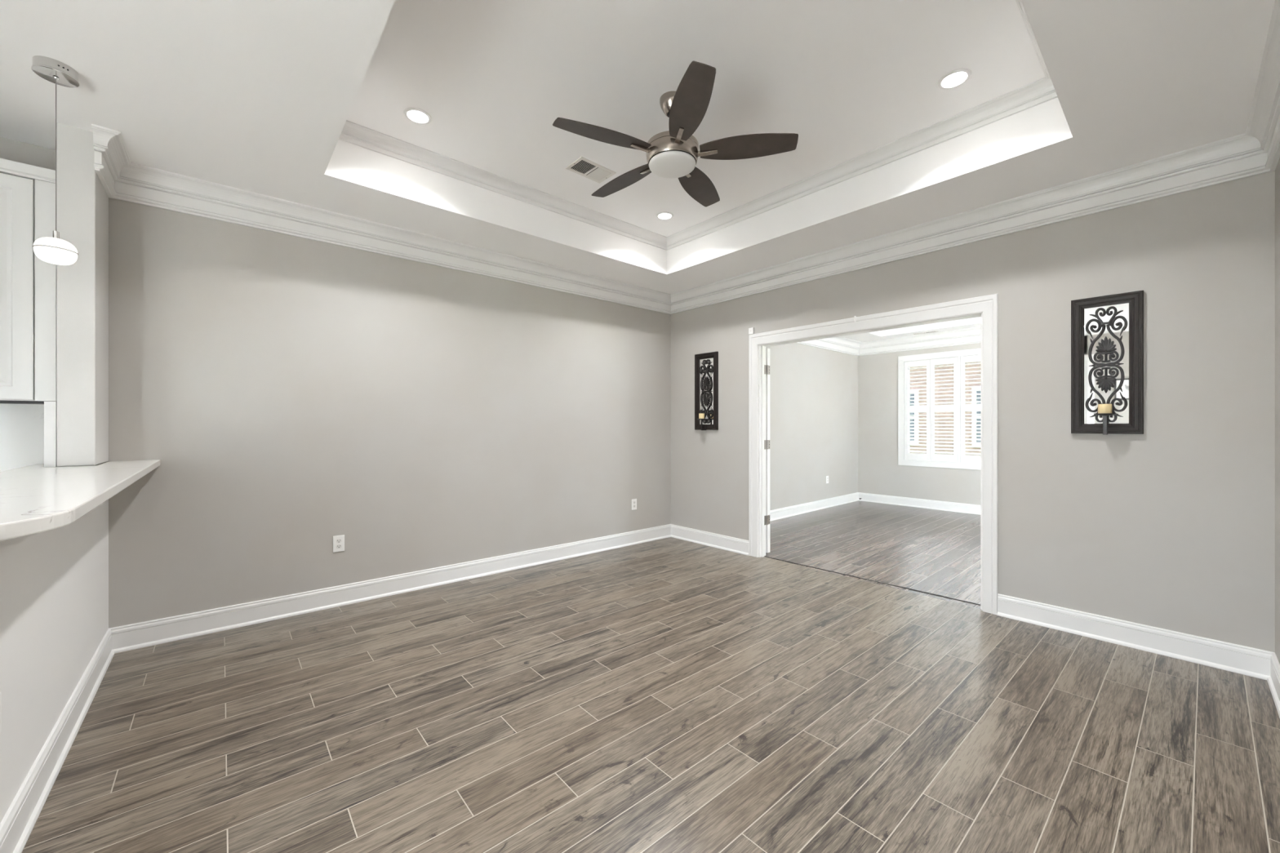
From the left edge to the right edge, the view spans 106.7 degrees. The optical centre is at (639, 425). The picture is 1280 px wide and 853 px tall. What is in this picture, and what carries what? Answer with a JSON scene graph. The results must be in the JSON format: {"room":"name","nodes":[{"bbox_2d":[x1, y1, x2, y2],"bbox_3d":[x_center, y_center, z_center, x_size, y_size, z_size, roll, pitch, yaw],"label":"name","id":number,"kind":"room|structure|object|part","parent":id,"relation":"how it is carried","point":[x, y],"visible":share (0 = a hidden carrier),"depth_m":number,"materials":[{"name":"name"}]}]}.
{"room":"empty living room","nodes":[
{"label":"empty living room","id":0,"kind":"room"},
{"bbox_2d":[0,122,108,823],"bbox_3d":[-2.254,-0.099,1.753,0.125,2.747,2.300,0,0,-41],"label":"wall","id":1,"kind":"structure","parent":0,"point":[54,584],"depth_m":2.27,"materials":[{"name":"white paint"}]},
{"bbox_2d":[0,692,1,733],"bbox_3d":[-1.785,0.812,1.320,0.008,0.115,0.070,0,0,-41],"label":"electrical outlet","id":2,"kind":"object","parent":1,"relation":"attached to","point":[0,692],"visible":1,"depth_m":1.34,"materials":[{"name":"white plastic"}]},
{"bbox_2d":[44,401,57,466],"bbox_3d":[-2.955,0.044,2.425,0.037,0.315,0.365,0,0,-41],"label":"strip","id":3,"kind":"object","parent":1,"relation":"attached to","point":[50,407],"visible":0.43,"depth_m":2.29,"materials":[{"name":"white paint"}]},
{"bbox_2d":[0,628,115,852],"bbox_3d":[-2.197,1.205,1.803,0.026,0.140,2.300,0,0,-41],"label":"baseboard","id":4,"kind":"structure","parent":1,"relation":"attached to","point":[20,820],"depth_m":1.71,"materials":[{"name":"white paint"}]},
{"bbox_2d":[0,459,160,541],"bbox_3d":[-2.166,0.220,1.714,0.455,0.035,2.464,0,0,-41],"label":"countertop","id":5,"kind":"structure","parent":1,"relation":"on","point":[34,499],"depth_m":1.46,"materials":[{"name":"white stone"}]},
{"bbox_2d":[91,123,130,197],"bbox_3d":[-2.777,-1.366,2.515,0.096,0.192,0.465,0,0,-41],"label":"crown molding","id":6,"kind":"structure","parent":1,"relation":"attached to","point":[111,154],"depth_m":2.43,"materials":[{"name":"white paint"}]},
{"bbox_2d":[0,137,671,628],"bbox_3d":[-2.161,-0.103,3.386,6.730,2.757,0.210,0,0,-41],"label":"wall","id":7,"kind":"structure","parent":0,"point":[291,394],"depth_m":3.39,"materials":[{"name":"beige paint"}]},
{"bbox_2d":[0,403,44,471],"bbox_3d":[-3.696,0.130,2.004,1.600,0.490,0.020,0,0,-41],"label":"wall","id":8,"kind":"structure","parent":7,"relation":"attached to","point":[21,425],"depth_m":2.44,"materials":[{"name":"white paint"}]},
{"bbox_2d":[0,158,56,404],"bbox_3d":[-3.541,-0.668,1.906,1.600,1.118,0.372,0,0,-41],"label":"upper cabinet","id":9,"kind":"object","parent":7,"relation":"attached to","point":[28,282],"visible":0.74,"depth_m":2.24,"materials":[{"name":"white paint"}]},
{"bbox_3d":[-3.062,-0.642,2.112,0.470,1.046,0.022,0,0,-41],"label":"door","id":10,"kind":"part","parent":9,"relation":"part of","materials":[{"name":"white paint"}]},
{"bbox_3d":[-3.541,-1.198,1.906,1.600,0.057,0.372,0,0,-41],"label":"moulding","id":11,"kind":"part","parent":9,"relation":"part of","materials":[{"name":"white paint"}]},
{"bbox_2d":[333,534,344,552],"bbox_3d":[-2.126,0.838,3.361,0.070,0.115,0.008,0,0,-40],"label":"electrical outlet","id":12,"kind":"object","parent":7,"relation":"attached to","point":[338,540],"visible":1,"depth_m":3.36,"materials":[{"name":"white plastic"}]},
{"bbox_2d":[109,524,671,653],"bbox_3d":[-1.298,1.205,4.047,4.341,0.140,0.026,0,0,-40],"label":"baseboard","id":13,"kind":"structure","parent":7,"relation":"attached to","point":[164,630],"depth_m":3.38,"materials":[{"name":"white paint"}]},
{"bbox_2d":[110,162,671,314],"bbox_3d":[-1.276,-1.366,4.021,4.341,0.192,0.095,0,0,-40],"label":"crown molding","id":14,"kind":"structure","parent":7,"relation":"attached to","point":[139,184],"depth_m":3.37,"materials":[{"name":"white paint"}]},
{"bbox_2d":[631,498,636,510],"bbox_3d":[-0.061,0.850,5.102,0.070,0.115,0.008,0,0,-40],"label":"electrical outlet","id":15,"kind":"object","parent":7,"relation":"attached to","point":[633,500],"visible":1,"depth_m":5.10,"materials":[{"name":"white plastic"}]},
{"bbox_2d":[0,0,1275,293],"bbox_3d":[-0.759,-1.619,1.768,6.980,0.313,4.552,0,0,-41],"label":"ceiling","id":16,"kind":"structure","parent":0,"point":[259,96],"depth_m":2.35,"materials":[{"name":"white paint"}]},
{"bbox_2d":[31,55,79,265],"bbox_3d":[-2.383,-1.061,1.943,0.124,0.802,0.124,0,0,-41],"label":"pendant lamp","id":17,"kind":"object","parent":16,"relation":"hanging from","point":[54,250],"visible":1,"depth_m":1.92,"materials":[{"name":"silver metal"}]},
{"bbox_3d":[-2.383,-0.737,1.943,0.115,0.046,0.115,0,0,-41],"label":"glass","id":18,"kind":"part","parent":17,"relation":"part of","materials":[{"name":"white glass"}]},
{"bbox_3d":[-2.383,-0.685,1.943,0.115,0.050,0.115,0,0,-41],"label":"glass","id":19,"kind":"part","parent":17,"relation":"part of","materials":[{"name":"white glass"}]},
{"bbox_2d":[403,106,431,124],"bbox_3d":[-1.275,-1.772,2.734,0.148,0.006,0.148,0,0,-41],"label":"recessed light","id":20,"kind":"object","parent":16,"relation":"in","point":[416,115],"visible":1,"depth_m":2.73,"materials":[{"name":"white paint"}]},
{"bbox_2d":[338,120,666,250],"bbox_3d":[-0.760,-1.735,3.664,2.797,0.080,0.092,0,0,-41],"label":"crown molding","id":21,"kind":"structure","parent":16,"relation":"attached to","point":[353,133],"depth_m":3.37,"materials":[{"name":"white paint"}]},
{"bbox_2d":[564,156,616,183],"bbox_3d":[-0.341,-1.771,3.315,0.300,0.008,0.192,0,0,-42],"label":"ceiling vent","id":22,"kind":"object","parent":16,"relation":"in","point":[583,166],"visible":1,"depth_m":3.31,"materials":[{"name":"white metal"}]},
{"bbox_2d":[656,211,673,219],"bbox_3d":[0.210,-1.772,4.036,0.148,0.006,0.148,0,0,-41],"label":"recessed light","id":23,"kind":"object","parent":16,"relation":"in","point":[664,215],"visible":1,"depth_m":4.03,"materials":[{"name":"white paint"}]},
{"bbox_2d":[552,60,798,206],"bbox_3d":[0.142,-1.583,2.626,1.269,0.383,1.224,0,0,-41],"label":"ceiling fan","id":24,"kind":"object","parent":16,"relation":"hanging from","point":[674,153],"visible":1,"depth_m":2.49,"materials":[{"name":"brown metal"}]},
{"bbox_3d":[-0.187,-1.476,2.423,0.506,0.006,0.163,0,12,-26],"label":"blade","id":25,"kind":"part","parent":24,"relation":"part of","materials":[{"name":"brown wood"}]},
{"bbox_3d":[-0.103,-1.476,2.889,0.163,0.006,0.506,-16,11,-43],"label":"blade","id":26,"kind":"part","parent":24,"relation":"part of","materials":[{"name":"brown wood"}]},
{"bbox_3d":[0.008,-1.464,2.520,0.120,0.019,0.025,0,12,-26],"label":"blade arm","id":27,"kind":"part","parent":24,"relation":"part of","materials":[{"name":"silver metal"}]},
{"bbox_3d":[0.050,-1.464,2.733,0.025,0.019,0.120,-16,11,-43],"label":"blade arm","id":28,"kind":"part","parent":24,"relation":"part of","materials":[{"name":"silver metal"}]},
{"bbox_3d":[0.176,-1.408,2.598,0.255,0.032,0.255,0,0,-41],"label":"lamp shade","id":29,"kind":"part","parent":24,"relation":"part of","materials":[{"name":"white glass"}]},
{"bbox_3d":[0.198,-1.464,2.414,0.025,0.019,0.120,12,-2,-8],"label":"blade arm","id":30,"kind":"part","parent":24,"relation":"part of","materials":[{"name":"silver metal"}]},
{"bbox_3d":[0.230,-1.476,2.198,0.163,0.006,0.506,12,-2,-8],"label":"blade","id":31,"kind":"part","parent":24,"relation":"part of","materials":[{"name":"brown wood"}]},
{"bbox_3d":[0.367,-1.476,2.953,0.163,0.006,0.506,-14,-6,28],"label":"blade","id":32,"kind":"part","parent":24,"relation":"part of","materials":[{"name":"brown wood"}]},
{"bbox_3d":[0.357,-1.464,2.562,0.120,0.019,0.025,0,-12,10],"label":"blade arm","id":33,"kind":"part","parent":24,"relation":"part of","materials":[{"name":"silver metal"}]},
{"bbox_3d":[0.572,-1.476,2.526,0.506,0.006,0.163,0,-12,10],"label":"blade","id":34,"kind":"part","parent":24,"relation":"part of","materials":[{"name":"brown wood"}]},
{"bbox_2d":[666,76,1057,250],"bbox_3d":[1.194,-1.735,3.490,0.092,0.080,2.935,0,0,-41],"label":"crown molding","id":35,"kind":"structure","parent":16,"relation":"attached to","point":[1039,91],"depth_m":3.04,"materials":[{"name":"white paint"}]},
{"bbox_2d":[937,67,971,89],"bbox_3d":[1.611,-1.772,2.441,0.148,0.006,0.148,0,0,-41],"label":"recessed light","id":36,"kind":"object","parent":16,"relation":"in","point":[956,77],"visible":1,"depth_m":2.44,"materials":[{"name":"white paint"}]},
{"bbox_2d":[1015,0,1050,78],"bbox_3d":[1.117,-1.735,1.529,2.797,0.080,0.092,0,0,-41],"label":"crown molding","id":37,"kind":"structure","parent":16,"relation":"attached to","point":[1019,2],"depth_m":2.17,"materials":[{"name":"white paint"}]},
{"bbox_2d":[22,500,1279,852],"bbox_3d":[1.000,1.305,2.917,11.060,0.060,5.150,0,0,-41],"label":"floor","id":38,"kind":"structure","parent":0,"point":[670,695],"depth_m":2.03,"materials":[{"name":"tile"}]},
{"bbox_2d":[764,555,980,605],"bbox_3d":[1.817,1.273,3.987,0.012,0.004,1.742,0,0,-44],"label":"threshold strip","id":39,"kind":"object","parent":38,"relation":"on","point":[765,556],"visible":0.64,"depth_m":3.85,"materials":[{"name":"black metal"}]},
{"bbox_2d":[765,342,857,510],"bbox_3d":[2.158,-0.062,6.803,4.270,2.675,0.120,0,0,-41],"label":"wall","id":40,"kind":"structure","parent":0,"point":[814,390],"depth_m":7.08,"materials":[{"name":"beige paint"}]},
{"bbox_2d":[769,492,858,521],"bbox_3d":[2.165,1.208,6.712,4.100,0.135,0.026,0,0,-41],"label":"baseboard","id":41,"kind":"structure","parent":40,"relation":"attached to","point":[775,514],"depth_m":7.04,"materials":[{"name":"white paint"}]},
{"bbox_2d":[796,336,861,355],"bbox_3d":[2.192,-1.275,6.680,4.100,0.210,0.110,0,0,-41],"label":"crown molding","id":42,"kind":"structure","parent":40,"relation":"attached to","point":[842,344],"depth_m":7.51,"materials":[{"name":"white paint"}]},
{"bbox_2d":[840,316,980,342],"bbox_3d":[3.702,-1.520,5.038,4.280,0.280,4.810,0,0,-41],"label":"ceiling","id":43,"kind":"structure","parent":0,"point":[974,322],"depth_m":7.06,"materials":[{"name":"white paint"}]},
{"bbox_2d":[912,330,938,334],"bbox_3d":[4.261,-1.376,7.107,0.320,0.008,0.110,0,0,43],"label":"ceiling vent","id":44,"kind":"object","parent":43,"relation":"in","point":[934,331],"visible":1,"depth_m":7.09,"materials":[{"name":"white metal"}]},
{"bbox_2d":[857,342,980,505],"bbox_3d":[5.257,-0.062,6.405,0.140,2.675,4.570,0,0,-41],"label":"wall","id":45,"kind":"structure","parent":0,"point":[879,473],"depth_m":7.69,"materials":[{"name":"beige paint"}]},
{"bbox_2d":[857,492,980,515],"bbox_3d":[5.195,1.208,6.350,0.026,0.135,4.570,0,0,-41],"label":"baseboard","id":46,"kind":"structure","parent":45,"relation":"attached to","point":[890,500],"depth_m":7.32,"materials":[{"name":"white paint"}]},
{"bbox_2d":[858,326,980,355],"bbox_3d":[5.163,-1.275,6.322,0.110,0.210,4.570,0,0,-41],"label":"crown molding","id":47,"kind":"structure","parent":45,"relation":"attached to","point":[967,335],"depth_m":7.29,"materials":[{"name":"white paint"}]},
{"bbox_2d":[897,347,980,470],"bbox_3d":[4.705,-0.228,6.996,0.149,1.731,1.666,0,0,-41],"label":"window","id":48,"kind":"structure","parent":45,"relation":"in","point":[939,393],"depth_m":7.17,"materials":[{"name":"white paint"}]},
{"bbox_3d":[4.302,-0.228,7.384,0.030,1.541,0.358,0,0,-41],"label":"shutter panel","id":49,"kind":"part","parent":48,"relation":"part of","materials":[{"name":"white paint"}]},
{"bbox_3d":[4.540,-0.228,7.113,0.030,1.541,0.358,0,0,-41],"label":"shutter panel","id":50,"kind":"part","parent":48,"relation":"part of","materials":[{"name":"white paint"}]},
{"bbox_3d":[4.739,-0.228,7.025,0.030,1.547,1.482,0,0,-41],"label":"sash","id":51,"kind":"part","parent":48,"relation":"part of","materials":[{"name":"white paint"}]},
{"bbox_3d":[4.739,-0.228,7.025,0.004,1.537,1.472,0,0,-41],"label":"pane","id":52,"kind":"part","parent":48,"relation":"part of","materials":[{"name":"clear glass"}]},
{"bbox_3d":[4.800,-0.228,6.817,0.030,1.541,0.358,0,0,-41],"label":"shutter panel","id":53,"kind":"part","parent":48,"relation":"part of","materials":[{"name":"white paint"}]},
{"bbox_2d":[671,170,1275,652],"bbox_3d":[1.841,-0.103,3.908,0.110,2.757,4.293,0,0,-42],"label":"wall","id":54,"kind":"structure","parent":0,"point":[1171,526],"depth_m":2.79,"materials":[{"name":"beige paint"}]},
{"bbox_2d":[694,351,718,430],"bbox_3d":[0.662,-0.353,5.018,0.135,0.819,0.305,0,0,-42],"label":"wall sconce","id":55,"kind":"object","parent":54,"relation":"attached to","point":[706,365],"visible":0.94,"depth_m":5.04,"materials":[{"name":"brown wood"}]},
{"bbox_2d":[698,413,704,418],"bbox_3d":[0.649,-0.095,5.006,0.060,0.066,0.060,0,0,-41],"label":"pillar candle","id":56,"kind":"object","parent":55,"relation":"on","point":[701,415],"visible":0.91,"depth_m":4.98,"materials":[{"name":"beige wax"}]},
{"bbox_2d":[699,357,713,424],"bbox_3d":[0.709,-0.356,5.061,0.005,0.706,0.197,0,0,-42],"label":"mirror","id":57,"kind":"object","parent":55,"relation":"attached to","point":[706,364],"depth_m":5.04,"materials":[{"name":"clear glass"}]},
{"bbox_2d":[671,524,748,555],"bbox_3d":[0.704,1.205,5.052,0.026,0.140,1.070,0,0,-42],"label":"baseboard","id":58,"kind":"structure","parent":54,"relation":"attached to","point":[737,545],"depth_m":5.00,"materials":[{"name":"white paint"}]},
{"bbox_2d":[748,327,754,334],"bbox_3d":[1.086,-0.915,4.637,0.023,0.062,0.054,0,0,-42],"label":"sensor","id":59,"kind":"object","parent":54,"relation":"attached to","point":[751,331],"visible":1,"depth_m":4.62,"materials":[{"name":"white plastic"}]},
{"bbox_2d":[764,348,769,552],"bbox_3d":[0.964,0.251,4.981,0.102,2.008,0.870,0,0,-42],"label":"door","id":60,"kind":"structure","parent":54,"relation":"in","point":[766,367],"depth_m":4.68,"materials":[{"name":"white paint"}]},
{"bbox_2d":[748,293,998,614],"bbox_3d":[1.776,0.196,3.966,0.130,2.158,1.980,0,0,-42],"label":"door frame","id":61,"kind":"structure","parent":54,"relation":"attached to","point":[987,305],"depth_m":3.49,"materials":[{"name":"white paint"}]},
{"bbox_2d":[671,133,1272,314],"bbox_3d":[1.725,-1.366,3.884,0.095,0.192,4.173,0,0,-42],"label":"crown molding","id":62,"kind":"structure","parent":54,"relation":"attached to","point":[1241,156],"depth_m":3.08,"materials":[{"name":"white paint"}]},
{"bbox_2d":[1071,289,1143,435],"bbox_3d":[2.711,-0.353,2.775,0.135,0.819,0.305,0,0,-42],"label":"wall sconce","id":63,"kind":"object","parent":54,"relation":"attached to","point":[1107,331],"visible":0.98,"depth_m":2.80,"materials":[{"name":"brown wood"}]},
{"bbox_2d":[1097,403,1111,413],"bbox_3d":[2.698,-0.095,2.763,0.060,0.066,0.060,0,0,-41],"label":"pillar candle","id":64,"kind":"object","parent":63,"relation":"on","point":[1102,408],"visible":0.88,"depth_m":2.74,"materials":[{"name":"beige wax"}]},
{"bbox_3d":[2.698,-0.061,2.763,0.100,0.012,0.100,0,0,-42],"label":"candle plate","id":65,"kind":"part","parent":63,"relation":"part of","materials":[{"name":"black metal"}]},
{"bbox_2d":[1084,302,1128,423],"bbox_3d":[2.758,-0.356,2.818,0.005,0.706,0.197,0,0,-42],"label":"mirror","id":66,"kind":"object","parent":63,"relation":"attached to","point":[1106,325],"depth_m":2.81,"materials":[{"name":"clear glass"}]},
{"bbox_2d":[997,593,1273,679],"bbox_3d":[2.779,1.205,2.781,0.026,0.140,1.123,0,0,-42],"label":"baseboard","id":67,"kind":"structure","parent":54,"relation":"attached to","point":[1234,658],"depth_m":2.70,"materials":[{"name":"white paint"}]},
{"bbox_2d":[1275,157,1279,663],"bbox_3d":[0.691,-0.103,0.118,6.700,2.757,0.120,0,0,-41],"label":"wall","id":68,"kind":"structure","parent":0,"point":[1277,167],"depth_m":2.30,"materials":[{"name":"beige paint"}]},
{"bbox_2d":[1245,0,1279,170],"bbox_3d":[0.620,-1.366,0.199,6.700,0.192,0.095,0,0,-41],"label":"crown molding","id":69,"kind":"structure","parent":68,"relation":"attached to","point":[1264,122],"depth_m":2.08,"materials":[{"name":"white paint"}]},
{"bbox_2d":[1266,652,1279,718],"bbox_3d":[0.642,1.205,0.173,6.700,0.140,0.026,0,0,-41],"label":"baseboard","id":70,"kind":"structure","parent":68,"relation":"attached to","point":[1273,682],"depth_m":2.25,"materials":[{"name":"white paint"}]}
]}

